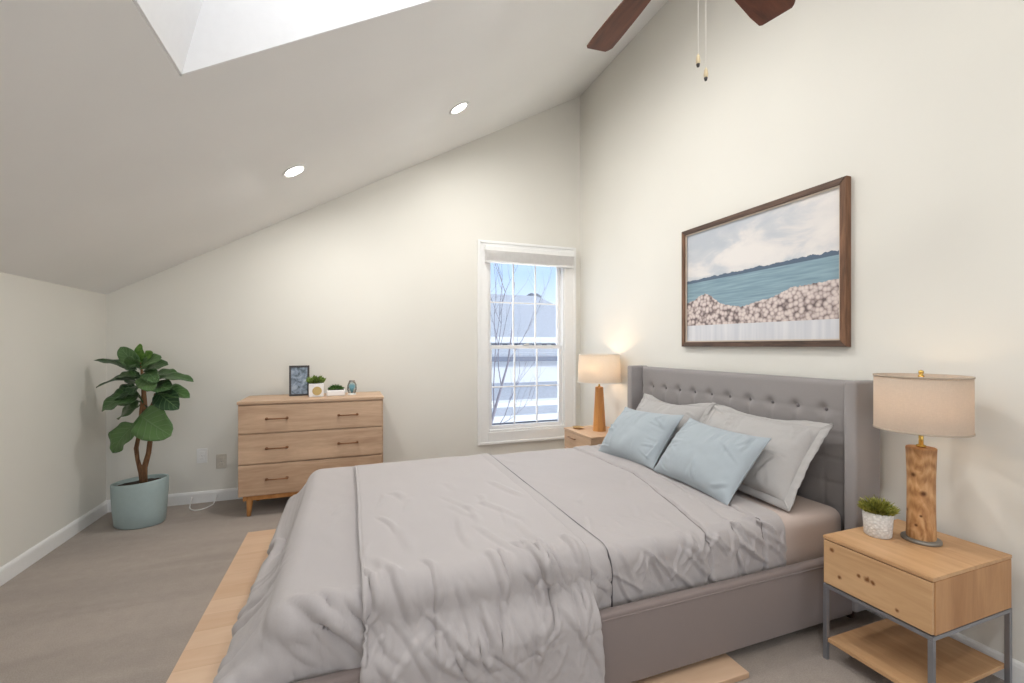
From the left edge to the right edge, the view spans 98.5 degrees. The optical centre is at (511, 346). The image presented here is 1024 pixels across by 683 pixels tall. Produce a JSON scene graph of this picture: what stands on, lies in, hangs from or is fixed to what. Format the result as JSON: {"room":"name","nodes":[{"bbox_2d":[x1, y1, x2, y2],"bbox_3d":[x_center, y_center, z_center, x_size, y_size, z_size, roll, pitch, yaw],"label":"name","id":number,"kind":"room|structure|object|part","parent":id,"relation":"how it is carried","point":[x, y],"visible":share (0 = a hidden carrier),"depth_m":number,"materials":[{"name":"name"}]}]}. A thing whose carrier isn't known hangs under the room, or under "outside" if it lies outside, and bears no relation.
{"room":"bedroom","nodes":[
{"label":"bedroom","id":0,"kind":"room"},
{"bbox_2d":[0,272,105,566],"bbox_3d":[-2.026,0.438,0.190,0.100,1.723,7.156,0,0,-20],"label":"wall","id":1,"kind":"structure","parent":0,"point":[53,421],"depth_m":2.79,"materials":[{"name":"paint"}]},
{"bbox_2d":[0,500,107,585],"bbox_3d":[-1.969,1.252,0.200,0.014,0.095,6.936,0,0,-20],"label":"baseboard","id":2,"kind":"structure","parent":1,"relation":"attached to","point":[35,553],"depth_m":2.78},
{"bbox_2d":[0,0,667,293],"bbox_3d":[-0.014,-1.650,0.931,4.188,2.494,7.156,0,0,-20],"label":"ceiling","id":3,"kind":"structure","parent":0,"point":[120,168],"depth_m":2.37,"materials":[{"name":"paint"}]},
{"bbox_2d":[133,0,434,74],"bbox_3d":[-0.383,-1.891,1.361,1.472,1.651,1.336,0,0,-20],"label":"skylight","id":4,"kind":"object","parent":3,"relation":"attached to","point":[196,35],"depth_m":1.80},
{"bbox_2d":[282,164,306,177],"bbox_3d":[-1.506,-1.209,3.053,0.153,0.089,0.176,0,0,-23],"label":"recessed light","id":5,"kind":"object","parent":3,"relation":"in","point":[296,170],"visible":1,"depth_m":3.05,"materials":[{"name":"white"}]},
{"bbox_2d":[449,101,468,114],"bbox_3d":[-0.415,-1.872,3.473,0.153,0.089,0.176,0,0,-23],"label":"recessed light","id":6,"kind":"object","parent":3,"relation":"in","point":[460,107],"visible":1,"depth_m":3.47,"materials":[{"name":"white"}]},
{"bbox_2d":[587,0,794,80],"bbox_3d":[0.619,-1.457,1.545,1.273,1.109,1.231,0,0,-20],"label":"ceiling fan","id":7,"kind":"object","parent":3,"relation":"hanging from","point":[761,12],"visible":1,"depth_m":1.88,"materials":[{"name":"brown wood"}]},
{"bbox_3d":[0.482,-1.420,1.905,0.145,0.006,0.462,-12,4,-19],"label":"blade","id":8,"kind":"part","parent":7,"relation":"part of","materials":[{"name":"brown wood"}]},
{"bbox_3d":[0.633,-0.976,1.501,0.015,0.039,0.015,0,0,-20],"label":"pull knob","id":9,"kind":"part","parent":7,"relation":"part of","materials":[{"name":"beige wood"}]},
{"bbox_3d":[0.659,-1.126,1.500,0.003,0.364,0.003,0,0,-20],"label":"pull chain","id":10,"kind":"part","parent":7,"relation":"part of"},
{"bbox_3d":[0.659,-0.928,1.500,0.015,0.039,0.015,0,0,-20],"label":"pull knob","id":11,"kind":"part","parent":7,"relation":"part of","materials":[{"name":"beige wood"}]},
{"bbox_3d":[0.968,-1.420,1.759,0.462,0.006,0.145,0,-11,-37],"label":"blade","id":12,"kind":"part","parent":7,"relation":"part of","materials":[{"name":"brown wood"}]},
{"bbox_2d":[106,96,579,500],"bbox_3d":[-1.230,-0.749,4.232,4.188,4.097,0.120,0,0,-20],"label":"wall","id":13,"kind":"structure","parent":0,"point":[373,285],"depth_m":4.13,"materials":[{"name":"paint"}]},
{"bbox_2d":[108,488,242,512],"bbox_3d":[-1.207,1.252,4.169,4.160,0.095,0.014,0,0,-20],"label":"baseboard","id":14,"kind":"structure","parent":13,"relation":"attached to","point":[175,499],"depth_m":3.66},
{"bbox_2d":[197,448,206,462],"bbox_3d":[-2.576,0.912,3.668,0.076,0.120,0.008,0,0,-20],"label":"wall outlet","id":15,"kind":"object","parent":13,"relation":"attached to","point":[201,453],"visible":1,"depth_m":3.67,"materials":[{"name":"plastic"}]},
{"bbox_2d":[200,451,203,460],"bbox_3d":[-2.576,0.912,3.666,0.034,0.076,0.003,0,0,-20],"label":"socket","id":16,"kind":"object","parent":15,"relation":"attached to","point":[201,452],"depth_m":3.67,"materials":[{"name":"white plastic"}]},
{"bbox_2d":[216,454,226,468],"bbox_3d":[-2.447,0.970,3.716,0.076,0.120,0.008,0,0,-20],"label":"wall outlet","id":17,"kind":"object","parent":13,"relation":"attached to","point":[221,459],"visible":1,"depth_m":3.71,"materials":[{"name":"plastic"}]},
{"bbox_2d":[219,457,223,465],"bbox_3d":[-2.446,0.970,3.713,0.034,0.076,0.003,0,0,-20],"label":"socket","id":18,"kind":"object","parent":17,"relation":"attached to","point":[221,459],"depth_m":3.71,"materials":[{"name":"beige plastic"}]},
{"bbox_2d":[477,240,575,445],"bbox_3d":[0.156,-0.035,4.726,1.118,2.088,0.148,0,0,-20],"label":"window","id":19,"kind":"structure","parent":13,"relation":"in","point":[487,433],"depth_m":4.71,"materials":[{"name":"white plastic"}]},
{"bbox_3d":[0.133,-0.461,4.761,0.842,0.981,0.034,0,0,-20],"label":"sash","id":20,"kind":"part","parent":19,"relation":"part of","materials":[{"name":"clear glass"}]},
{"bbox_3d":[0.147,0.426,4.723,0.842,0.873,0.034,0,0,-20],"label":"sash","id":21,"kind":"part","parent":19,"relation":"part of","materials":[{"name":"clear glass"}]},
{"bbox_3d":[0.143,0.874,4.734,0.842,0.022,0.123,0,0,-20],"label":"sill","id":22,"kind":"part","parent":19,"relation":"part of","materials":[{"name":"white wood"}]},
{"bbox_2d":[484,245,573,267],"bbox_3d":[0.196,-0.932,4.633,1.000,0.165,0.059,0,0,-20],"label":"window blind","id":23,"kind":"object","parent":19,"relation":"attached to","point":[494,254],"visible":1,"depth_m":4.60,"materials":[{"name":"white fabric"}]},
{"bbox_3d":[0.195,-0.990,4.634,1.000,0.050,0.056,0,0,-20],"label":"head rail","id":24,"kind":"part","parent":23,"relation":"part of","materials":[{"name":"white plastic"}]},
{"bbox_3d":[0.195,-0.859,4.634,0.988,0.017,0.052,0,0,-20],"label":"rail","id":25,"kind":"part","parent":23,"relation":"part of","materials":[{"name":"white plastic"}]},
{"bbox_2d":[0,496,1003,682],"bbox_3d":[-0.014,1.350,0.931,4.388,0.100,7.156,0,0,-20],"label":"floor","id":26,"kind":"structure","parent":0,"point":[109,604],"depth_m":2.19,"materials":[{"name":"carpet"}]},
{"bbox_2d":[94,344,193,529],"bbox_3d":[-2.685,0.640,3.239,0.778,1.319,0.383,0,0,0],"label":"potted plant","id":27,"kind":"object","parent":26,"relation":"on","point":[139,502],"visible":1,"depth_m":3.16,"materials":[{"name":"green plant"}]},
{"bbox_3d":[-2.733,0.674,3.240,0.080,0.657,0.040,0,0,0],"label":"stem","id":28,"kind":"part","parent":27,"relation":"part of","materials":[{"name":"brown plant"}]},
{"bbox_3d":[-2.731,1.134,3.241,0.354,0.333,0.300,0,0,0],"label":"pot","id":29,"kind":"part","parent":27,"relation":"part of","materials":[{"name":"green ceramic"}]},
{"bbox_3d":[-2.686,0.560,3.235,0.091,0.878,0.063,0,0,0],"label":"stem","id":30,"kind":"part","parent":27,"relation":"part of","materials":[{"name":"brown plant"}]},
{"bbox_2d":[189,495,216,510],"bbox_3d":[-2.516,1.269,3.568,0.185,0.058,0.197,0,0,-20],"label":"power cord","id":31,"kind":"object","parent":26,"relation":"on","point":[216,495],"visible":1,"depth_m":3.56,"materials":[{"name":"white plastic"}]},
{"bbox_2d":[237,391,383,516],"bbox_3d":[-1.641,0.860,3.695,1.062,0.881,0.482,0,0,-20],"label":"dresser","id":32,"kind":"object","parent":26,"relation":"on","point":[283,440],"visible":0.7,"depth_m":3.46,"materials":[{"name":"brown wood"}]},
{"bbox_3d":[-2.007,1.222,3.380,0.052,0.157,0.052,0,0,-20],"label":"leg","id":33,"kind":"part","parent":32,"relation":"part of","materials":[{"name":"brown wood"}]},
{"bbox_3d":[-1.808,0.557,3.391,0.162,0.022,0.028,0,0,-20],"label":"pull handle","id":34,"kind":"part","parent":32,"relation":"part of","materials":[{"name":"brown metal"}]},
{"bbox_3d":[-1.808,0.784,3.391,0.162,0.022,0.028,0,0,-20],"label":"pull handle","id":35,"kind":"part","parent":32,"relation":"part of","materials":[{"name":"brown metal"}]},
{"bbox_3d":[-1.808,1.020,3.391,0.162,0.022,0.028,0,0,-20],"label":"pull handle","id":36,"kind":"part","parent":32,"relation":"part of","materials":[{"name":"brown metal"}]},
{"bbox_2d":[289,365,309,395],"bbox_3d":[-1.813,0.292,3.761,0.156,0.255,0.087,0,0,-27],"label":"picture frame","id":37,"kind":"object","parent":32,"relation":"on","point":[298,386],"visible":0.93,"depth_m":3.73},
{"bbox_3d":[-1.575,0.557,3.503,1.038,0.212,0.022,0,0,-20],"label":"drawer","id":38,"kind":"part","parent":32,"relation":"part of","materials":[{"name":"brown wood"}]},
{"bbox_3d":[-1.575,0.784,3.503,1.038,0.222,0.022,0,0,-20],"label":"drawer","id":39,"kind":"part","parent":32,"relation":"part of","materials":[{"name":"brown wood"}]},
{"bbox_3d":[-1.575,1.020,3.503,1.038,0.231,0.022,0,0,-20],"label":"drawer","id":40,"kind":"part","parent":32,"relation":"part of","materials":[{"name":"brown wood"}]},
{"bbox_3d":[-1.645,0.431,3.705,1.062,0.022,0.459,0,0,-20],"label":"panel","id":41,"kind":"part","parent":32,"relation":"part of","materials":[{"name":"brown wood"}]},
{"bbox_2d":[306,375,325,396],"bbox_3d":[-1.635,0.328,3.678,0.166,0.184,0.165,0,0,-26],"label":"square planter","id":42,"kind":"object","parent":32,"relation":"on","point":[316,386],"visible":1,"depth_m":3.63,"materials":[{"name":"white ceramic"}]},
{"bbox_3d":[-1.635,0.364,3.682,0.112,0.112,0.112,0,0,-26],"label":"pot","id":43,"kind":"part","parent":42,"relation":"part of","materials":[{"name":"white ceramic"}]},
{"bbox_2d":[326,384,344,395],"bbox_3d":[-1.495,0.370,3.745,0.146,0.100,0.092,0,0,-20],"label":"bowl planter","id":44,"kind":"object","parent":32,"relation":"on","point":[334,390],"visible":1,"depth_m":3.71,"materials":[{"name":"white ceramic"}]},
{"bbox_3d":[-1.494,0.395,3.744,0.146,0.050,0.090,0,0,-20],"label":"pot","id":45,"kind":"part","parent":44,"relation":"part of","materials":[{"name":"white ceramic"}]},
{"bbox_3d":[-1.326,0.784,3.569,0.162,0.022,0.028,0,0,-20],"label":"pull handle","id":46,"kind":"part","parent":32,"relation":"part of","materials":[{"name":"brown metal"}]},
{"bbox_3d":[-1.326,0.557,3.569,0.162,0.022,0.028,0,0,-20],"label":"pull handle","id":47,"kind":"part","parent":32,"relation":"part of","materials":[{"name":"brown metal"}]},
{"bbox_2d":[347,380,356,394],"bbox_3d":[-1.381,0.357,3.807,0.080,0.125,0.080,0,0,-20],"label":"glass ornament","id":48,"kind":"object","parent":32,"relation":"on","point":[351,386],"visible":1,"depth_m":3.80,"materials":[{"name":"teal glass"}]},
{"bbox_2d":[166,529,748,682],"bbox_3d":[-0.442,1.289,2.379,2.125,0.022,2.170,0,0,-20],"label":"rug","id":49,"kind":"object","parent":26,"relation":"on","point":[201,658],"visible":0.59,"depth_m":1.92,"materials":[{"name":"brown wood"}]},
{"bbox_2d":[294,365,879,682],"bbox_3d":[0.170,0.732,2.475,2.721,1.136,1.802,0,0,-20],"label":"frame","id":50,"kind":"object","parent":49,"relation":"on","point":[644,638],"visible":0.3,"depth_m":1.99,"materials":[{"name":"grey fabric"}]},
{"bbox_3d":[0.395,1.115,1.641,2.545,0.281,0.042,0,0,-20],"label":"rail","id":51,"kind":"part","parent":50,"relation":"part of","materials":[{"name":"fabric"}]},
{"bbox_3d":[1.398,0.685,2.928,0.037,1.030,1.692,0,0,-20],"label":"headboard","id":52,"kind":"part","parent":50,"relation":"part of","materials":[{"name":"grey fabric"}]},
{"bbox_2d":[657,460,840,565],"bbox_3d":[0.184,0.948,2.481,2.510,0.305,1.615,0,0,-20],"label":"mattress","id":53,"kind":"object","parent":50,"relation":"on","point":[807,521],"visible":0.02,"depth_m":2.09,"materials":[{"name":"beige fabric"}]},
{"bbox_2d":[213,453,612,682],"bbox_3d":[-0.528,1.115,2.210,1.358,0.722,1.839,0,0,-20],"label":"duvet","id":54,"kind":"object","parent":53,"relation":"on","point":[300,619],"visible":0.43,"depth_m":1.48,"materials":[{"name":"grey fabric"}]},
{"bbox_2d":[355,455,604,682],"bbox_3d":[-0.342,0.989,2.186,0.829,0.536,1.679,0,0,-20],"label":"throw blanket","id":55,"kind":"object","parent":54,"relation":"on","point":[461,566],"visible":1,"depth_m":1.53,"materials":[{"name":"grey fabric"}]},
{"bbox_2d":[492,444,786,606],"bbox_3d":[0.516,0.886,2.593,1.043,0.259,1.681,0,0,-20],"label":"duvet","id":56,"kind":"object","parent":53,"relation":"on","point":[661,534],"visible":0.86,"depth_m":1.98,"materials":[{"name":"grey fabric"}]},
{"bbox_2d":[598,407,683,468],"bbox_3d":[0.863,0.610,3.040,0.291,0.339,0.597,0,0,-25],"label":"pillow","id":57,"kind":"object","parent":56,"relation":"on","point":[641,437],"visible":1,"depth_m":2.89,"materials":[{"name":"fabric"}]},
{"bbox_2d":[653,418,770,504],"bbox_3d":[1.077,0.612,2.459,0.297,0.325,0.594,0,0,-18],"label":"pillow","id":58,"kind":"object","parent":56,"relation":"on","point":[714,461],"visible":1,"depth_m":2.32,"materials":[{"name":"fabric"}]},
{"bbox_2d":[636,393,715,459],"bbox_3d":[1.066,0.576,3.174,0.296,0.417,0.756,0,0,-19],"label":"pillow","id":59,"kind":"object","parent":53,"relation":"on","point":[649,403],"visible":0.4,"depth_m":3.00,"materials":[{"name":"grey fabric"}]},
{"bbox_2d":[704,402,833,511],"bbox_3d":[1.311,0.577,2.492,0.315,0.417,0.776,0,0,-21],"label":"pillow","id":60,"kind":"object","parent":53,"relation":"on","point":[775,478],"visible":0.66,"depth_m":2.24,"materials":[{"name":"grey fabric"}]},
{"bbox_3d":[1.423,0.686,2.937,0.050,1.028,1.692,0,0,-20],"label":"headboard","id":61,"kind":"part","parent":50,"relation":"part of","materials":[{"name":"grey fabric"}]},
{"bbox_3d":[1.625,1.225,2.126,0.048,0.150,0.048,0,0,-20],"label":"leg","id":62,"kind":"part","parent":50,"relation":"part of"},
{"bbox_2d":[564,425,609,447],"bbox_3d":[0.781,1.044,4.110,0.442,0.512,0.516,0,0,-20],"label":"nightstand","id":63,"kind":"object","parent":26,"relation":"on","point":[573,437],"visible":0.27,"depth_m":4.03,"materials":[{"name":"brown wood"}]},
{"bbox_2d":[572,426,583,428],"bbox_3d":[0.631,0.779,4.218,0.111,0.018,0.111,0,0,-20],"label":"dish","id":64,"kind":"object","parent":63,"relation":"on","point":[574,427],"visible":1,"depth_m":4.24,"materials":[{"name":"gold metal"}]},
{"bbox_3d":[0.603,0.889,4.045,0.018,0.158,0.504,0,0,-20],"label":"drawer","id":65,"kind":"part","parent":63,"relation":"part of","materials":[{"name":"brown wood"}]},
{"bbox_3d":[0.790,0.797,4.114,0.424,0.018,0.516,0,0,-20],"label":"panel","id":66,"kind":"part","parent":63,"relation":"part of","materials":[{"name":"brown wood"}]},
{"bbox_2d":[577,354,620,431],"bbox_3d":[0.813,0.431,4.115,0.401,0.713,0.401,0,0,-20],"label":"table lamp","id":67,"kind":"object","parent":63,"relation":"on","point":[598,369],"visible":1,"depth_m":3.98,"materials":[{"name":"beige fabric"}]},
{"bbox_3d":[0.813,0.334,4.115,0.401,0.006,0.401,0,0,-20],"label":"shade trim","id":68,"kind":"part","parent":67,"relation":"part of","materials":[{"name":"beige fabric"}]},
{"bbox_3d":[0.813,0.206,4.115,0.396,0.260,0.396,0,0,-20],"label":"lamp shade","id":69,"kind":"part","parent":67,"relation":"part of","materials":[{"name":"beige fabric"}]},
{"bbox_2d":[823,519,1011,682],"bbox_3d":[1.592,1.044,1.753,0.490,0.513,0.371,0,0,-20],"label":"nightstand","id":70,"kind":"object","parent":26,"relation":"on","point":[925,595],"visible":1,"depth_m":1.66,"materials":[{"name":"brown wood"}]},
{"bbox_3d":[1.309,1.151,1.837,0.016,0.298,0.016,0,0,-20],"label":"leg","id":71,"kind":"part","parent":70,"relation":"part of","materials":[{"name":"metal"}]},
{"bbox_2d":[857,495,899,539],"bbox_3d":[1.524,0.704,1.835,0.148,0.167,0.147,0,0,-20],"label":"potted grass","id":72,"kind":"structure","parent":70,"relation":"on","point":[878,516],"depth_m":1.80,"materials":[{"name":"plant"}]},
{"bbox_3d":[1.369,0.893,1.670,0.013,0.177,0.365,0,0,-20],"label":"drawer","id":73,"kind":"part","parent":70,"relation":"part of","materials":[{"name":"brown wood"}]},
{"bbox_2d":[828,618,1003,682],"bbox_3d":[1.592,1.216,1.753,0.482,0.017,0.338,0,0,-20],"label":"shelf","id":74,"kind":"object","parent":70,"relation":"attached to","point":[894,651],"depth_m":1.72,"materials":[{"name":"brown wood"}]},
{"bbox_3d":[1.592,0.794,1.753,0.490,0.014,0.371,0,0,-20],"label":"panel","id":75,"kind":"part","parent":70,"relation":"part of","materials":[{"name":"brown wood"}]},
{"bbox_3d":[1.592,0.995,1.753,0.490,0.014,0.371,0,0,-20],"label":"frame rail","id":76,"kind":"part","parent":70,"relation":"part of","materials":[{"name":"metal"}]},
{"bbox_2d":[873,370,975,546],"bbox_3d":[1.658,0.442,1.788,0.305,0.691,0.305,0,0,-20],"label":"table lamp","id":77,"kind":"object","parent":70,"relation":"on","point":[920,404],"visible":1,"depth_m":1.74,"materials":[{"name":"beige fabric"}]},
{"bbox_3d":[1.658,0.348,1.788,0.032,0.122,0.032,0,0,-20],"label":"stem","id":78,"kind":"part","parent":77,"relation":"part of","materials":[{"name":"gold metal"}]},
{"bbox_3d":[1.658,0.780,1.788,0.126,0.013,0.126,0,0,-20],"label":"plate","id":79,"kind":"part","parent":77,"relation":"part of","materials":[{"name":"grey metal"}]},
{"bbox_3d":[1.658,0.229,1.788,0.300,0.220,0.300,0,0,-20],"label":"lamp shade","id":80,"kind":"part","parent":77,"relation":"part of","materials":[{"name":"fabric"}]},
{"bbox_3d":[1.658,0.121,1.788,0.305,0.006,0.305,0,0,-20],"label":"shade trim","id":81,"kind":"part","parent":77,"relation":"part of","materials":[{"name":"beige fabric"}]},
{"bbox_3d":[1.658,0.337,1.788,0.305,0.006,0.305,0,0,-20],"label":"shade trim","id":82,"kind":"part","parent":77,"relation":"part of","materials":[{"name":"beige fabric"}]},
{"bbox_3d":[1.431,1.151,1.504,0.016,0.298,0.016,0,0,-20],"label":"leg","id":83,"kind":"part","parent":70,"relation":"part of","materials":[{"name":"metal"}]},
{"bbox_3d":[1.876,1.151,1.668,0.016,0.298,0.016,0,0,-20],"label":"leg","id":84,"kind":"part","parent":70,"relation":"part of","materials":[{"name":"metal"}]},
{"bbox_2d":[580,0,1023,662],"bbox_3d":[1.998,-0.789,1.672,0.100,4.177,7.156,0,0,-20],"label":"wall","id":85,"kind":"structure","parent":0,"point":[920,103],"depth_m":2.21,"materials":[{"name":"paint"}]},
{"bbox_2d":[682,176,850,346],"bbox_3d":[1.507,-0.431,2.801,0.036,0.870,1.186,0,0,-20],"label":"wall art","id":86,"kind":"object","parent":85,"relation":"attached to","point":[776,273],"visible":1,"depth_m":2.63,"materials":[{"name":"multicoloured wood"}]},
{"bbox_3d":[1.507,-0.849,2.801,0.036,0.034,1.186,0,0,-20],"label":"frame rail","id":87,"kind":"part","parent":86,"relation":"part of","materials":[{"name":"brown wood"}]},
{"bbox_3d":[1.507,-0.013,2.801,0.036,0.034,1.186,0,0,-20],"label":"frame rail","id":88,"kind":"part","parent":86,"relation":"part of","materials":[{"name":"brown wood"}]},
{"bbox_2d":[867,609,1023,682],"bbox_3d":[1.948,1.252,1.643,0.014,0.095,6.936,0,0,-20],"label":"baseboard","id":89,"kind":"structure","parent":85,"relation":"attached to","point":[1017,666],"depth_m":1.74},
{"bbox_2d":[862,510,893,539],"bbox_3d":[1.522,0.737,1.836,0.104,0.101,0.104,0,0,-20],"label":"pot","id":90,"kind":"object","parent":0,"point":[877,524],"depth_m":1.80,"materials":[{"name":"white ceramic"}]},
{"label":"outside","id":91,"kind":"structure","parent":0,"visible":0},
{"bbox_3d":[1.732,4.400,35.805,52.000,0.200,54.000,0,0,-20],"label":"ground","id":92,"kind":"structure","parent":91,"visible":0},
{"bbox_2d":[491,263,551,424],"bbox_3d":[-0.103,0.865,7.364,2.094,6.871,0.901,0,0,-28],"label":"bare tree","id":93,"kind":"object","parent":92,"relation":"on","point":[495,404],"visible":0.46,"depth_m":7.38,"materials":[{"name":"brown plant"}]},
{"bbox_2d":[491,294,555,344],"bbox_3d":[-1.138,1.050,18.497,8.750,6.500,8.500,0,0,-20],"label":"neighbor house","id":94,"kind":"structure","parent":92,"relation":"on","point":[546,317],"depth_m":16.18,"materials":[{"name":"white"}]},
{"bbox_2d":[492,349,557,424],"bbox_3d":[1.028,2.170,11.675,8.400,4.260,4.800,0,0,-20],"label":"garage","id":95,"kind":"structure","parent":92,"relation":"on","point":[547,358],"depth_m":11.56,"materials":[{"name":"white"}]},
{"bbox_2d":[526,293,540,297],"bbox_3d":[1.087,0.586,26.018,1.546,7.429,1.760,0,0,-20],"label":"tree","id":96,"kind":"object","parent":92,"relation":"on","point":[530,294],"visible":0.08,"depth_m":25.69,"materials":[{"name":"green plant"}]}
]}

